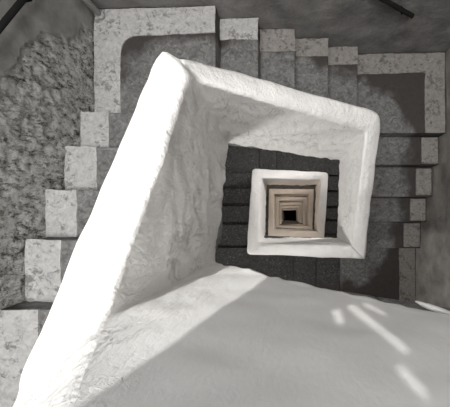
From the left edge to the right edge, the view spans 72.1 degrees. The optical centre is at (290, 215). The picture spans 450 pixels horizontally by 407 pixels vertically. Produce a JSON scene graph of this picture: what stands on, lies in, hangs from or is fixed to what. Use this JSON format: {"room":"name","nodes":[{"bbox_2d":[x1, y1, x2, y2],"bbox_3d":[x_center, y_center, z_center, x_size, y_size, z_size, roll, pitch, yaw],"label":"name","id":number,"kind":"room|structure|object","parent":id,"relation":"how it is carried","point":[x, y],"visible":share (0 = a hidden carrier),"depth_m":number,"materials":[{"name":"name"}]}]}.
{"room":"stairwell","nodes":[
{"label":"stairwell","id":0,"kind":"room"},
{"bbox_2d":[0,0,94,308],"bbox_3d":[-1.558,-0.140,10.890,0.306,26.340,2.920,0,90,0],"label":"wall","id":1,"kind":"structure","parent":0,"point":[47,67],"depth_m":1.67,"materials":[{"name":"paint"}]},
{"bbox_2d":[0,0,32,33],"bbox_3d":[-1.375,-0.904,1.405,0.090,0.336,0.574,0,90,0],"label":"handrail","id":2,"kind":"object","parent":1,"relation":"attached to","point":[11,13],"visible":1,"depth_m":1.43,"materials":[{"name":"metal"}]},
{"bbox_2d":[23,112,222,301],"bbox_3d":[-0.937,-0.119,1.958,0.996,0.737,1.162,0,90,0],"label":"flight","id":3,"kind":"object","parent":1,"relation":"attached to","point":[86,167],"visible":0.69,"depth_m":1.74,"materials":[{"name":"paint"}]},
{"bbox_2d":[218,173,251,246],"bbox_3d":[-0.937,-0.118,4.807,0.996,0.766,1.164,0,90,0],"label":"flight","id":4,"kind":"object","parent":1,"relation":"attached to","point":[237,186],"visible":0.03,"depth_m":4.58,"materials":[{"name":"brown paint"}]},
{"bbox_2d":[91,0,449,53],"bbox_3d":[0.016,-1.669,12.090,3.081,23.940,0.300,-1,90,0],"label":"wall","id":5,"kind":"structure","parent":0,"point":[372,26],"depth_m":2.33,"materials":[{"name":"paint"}]},
{"bbox_2d":[82,0,105,19],"bbox_3d":[-1.360,-1.432,-0.003,0.060,4.314,0.060,0,90,0],"label":"drain pipe","id":6,"kind":"object","parent":5,"relation":"attached to","point":[98,13],"visible":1,"depth_m":2.07,"materials":[{"name":"grey metal"}]},
{"bbox_2d":[92,5,219,112],"bbox_3d":[-0.989,-1.112,2.240,0.892,0.176,0.834,0,90,0],"label":"landing","id":7,"kind":"object","parent":5,"relation":"attached to","point":[127,43],"visible":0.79,"depth_m":2.15,"materials":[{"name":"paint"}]},
{"bbox_2d":[225,145,259,172],"bbox_3d":[-0.989,-1.111,5.108,0.892,0.176,0.836,0,90,0],"label":"landing","id":8,"kind":"object","parent":5,"relation":"attached to","point":[239,159],"visible":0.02,"depth_m":5.03,"materials":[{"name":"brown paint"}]},
{"bbox_2d":[220,17,357,148],"bbox_3d":[0.032,-1.067,2.660,1.152,0.737,0.982,0,90,0],"label":"flight","id":9,"kind":"object","parent":5,"relation":"attached to","point":[308,65],"visible":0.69,"depth_m":2.44,"materials":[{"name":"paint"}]},
{"bbox_2d":[260,149,322,185],"bbox_3d":[0.029,-1.067,5.545,1.150,0.758,0.982,0,90,0],"label":"flight","id":10,"kind":"object","parent":5,"relation":"attached to","point":[269,159],"visible":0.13,"depth_m":5.32,"materials":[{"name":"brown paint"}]},
{"bbox_2d":[323,158,339,175],"bbox_3d":[1.045,-1.183,5.840,0.885,0.176,0.791,0,90,0],"label":"landing","id":11,"kind":"object","parent":5,"relation":"attached to","point":[331,167],"visible":0.02,"depth_m":5.76,"materials":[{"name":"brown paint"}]},
{"bbox_2d":[379,0,413,18],"bbox_3d":[0.532,-1.518,1.998,0.762,0.497,0.094,0,90,0],"label":"handrail","id":12,"kind":"object","parent":5,"relation":"attached to","point":[390,3],"visible":0.95,"depth_m":2.13,"materials":[{"name":"metal"}]},
{"bbox_2d":[357,52,445,136],"bbox_3d":[1.045,-1.185,2.942,0.886,0.176,0.788,0,90,0],"label":"landing","id":13,"kind":"object","parent":5,"relation":"attached to","point":[407,90],"visible":0.88,"depth_m":2.86,"materials":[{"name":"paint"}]},
{"bbox_3d":[0.029,-0.167,11.184,2.929,3.038,2.782,0,90,0],"label":"staircase","id":14,"kind":"structure","parent":5,"relation":"attached to","visible":0},
{"bbox_2d":[265,185,315,237],"bbox_3d":[0.029,-0.167,8.194,2.929,3.067,2.782,0,90,0],"label":"staircase","id":15,"kind":"structure","parent":14,"relation":"on","point":[268,186],"depth_m":8.18,"materials":[{"name":"paint"}]},
{"bbox_3d":[0.029,-0.167,20.112,2.929,3.038,2.782,0,90,0],"label":"staircase","id":16,"kind":"structure","parent":5,"relation":"attached to","visible":0},
{"bbox_2d":[282,210,298,222],"bbox_3d":[0.029,-0.167,17.136,2.929,3.038,2.782,0,90,0],"label":"staircase","id":17,"kind":"structure","parent":16,"relation":"on","point":[282,210],"depth_m":15.93,"materials":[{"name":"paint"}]},
{"bbox_2d":[281,206,299,221],"bbox_3d":[-0.040,0.000,16.533,1.200,3.943,1.149,0,90,0],"label":"wall","id":18,"kind":"structure","parent":17,"relation":"on","point":[282,207],"depth_m":16.67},
{"bbox_2d":[280,202,302,224],"bbox_3d":[0.010,-0.060,13.557,1.208,3.942,1.148,0,90,0],"label":"wall","id":19,"kind":"structure","parent":18,"relation":"on","point":[281,203],"depth_m":13.57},
{"bbox_2d":[13,52,449,406],"bbox_3d":[0.041,-0.128,6.202,1.245,12.700,1.187,0,90,0],"label":"wall","id":20,"kind":"structure","parent":19,"relation":"on","point":[143,312],"depth_m":0.75,"materials":[{"name":"white paint"}]},
{"bbox_2d":[284,210,295,220],"bbox_3d":[0.040,-0.160,24.120,3.440,0.240,3.360,0,90,0],"label":"floor","id":21,"kind":"structure","parent":0,"point":[290,215],"depth_m":24.00,"materials":[{"name":"tile"}]},
{"bbox_2d":[415,48,449,307],"bbox_3d":[1.618,-0.180,10.890,0.308,26.340,3.001,0,90,0],"label":"wall","id":22,"kind":"structure","parent":0,"point":[433,254],"depth_m":2.99,"materials":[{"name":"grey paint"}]},
{"bbox_2d":[324,233,336,237],"bbox_3d":[1.050,0.794,6.584,0.892,0.176,0.860,0,90,0],"label":"landing","id":23,"kind":"object","parent":22,"relation":"attached to","point":[326,235],"visible":0.02,"depth_m":6.50,"materials":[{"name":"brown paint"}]},
{"bbox_2d":[325,176,338,232],"bbox_3d":[1.014,-0.212,6.274,0.960,0.784,1.160,0,90,0],"label":"flight","id":24,"kind":"object","parent":22,"relation":"attached to","point":[331,220],"visible":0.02,"depth_m":6.06,"materials":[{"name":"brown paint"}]},
{"bbox_2d":[340,248,415,302],"bbox_3d":[1.049,0.795,3.644,0.894,0.176,0.857,0,90,0],"label":"landing","id":25,"kind":"object","parent":22,"relation":"attached to","point":[390,273],"visible":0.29,"depth_m":3.56,"materials":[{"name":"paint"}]},
{"bbox_2d":[339,137,438,247],"bbox_3d":[1.014,-0.212,3.353,0.960,0.755,1.160,0,90,0],"label":"flight","id":26,"kind":"object","parent":22,"relation":"attached to","point":[402,184],"visible":0.78,"depth_m":3.14,"materials":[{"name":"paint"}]},
{"bbox_3d":[0.020,1.350,10.890,3.080,26.340,0.299,0,90,0],"label":"wall","id":27,"kind":"structure","parent":0,"visible":0},
{"bbox_2d":[0,301,52,406],"bbox_3d":[-0.988,0.839,1.538,0.894,0.176,0.771,0,90,0],"label":"landing","id":28,"kind":"object","parent":27,"relation":"attached to","point":[21,324],"visible":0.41,"depth_m":1.45,"materials":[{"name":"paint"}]},
{"bbox_2d":[215,247,251,268],"bbox_3d":[-0.988,0.838,4.364,0.895,0.176,0.771,0,90,0],"label":"landing","id":29,"kind":"object","parent":27,"relation":"attached to","point":[239,257],"visible":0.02,"depth_m":4.28,"materials":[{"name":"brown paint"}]},
{"bbox_2d":[252,235,339,290],"bbox_3d":[0.027,0.750,4.074,1.157,0.749,0.948,0,90,0],"label":"flight","id":30,"kind":"object","parent":27,"relation":"attached to","point":[318,272],"visible":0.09,"depth_m":3.85,"materials":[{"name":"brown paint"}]},
{"bbox_2d":[323,288,449,311],"bbox_3d":[0.029,0.750,1.213,1.157,0.804,0.948,0,90,0],"label":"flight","id":31,"kind":"object","parent":27,"relation":"attached to","point":[386,300],"visible":0.13,"depth_m":1.06,"materials":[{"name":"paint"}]}
]}

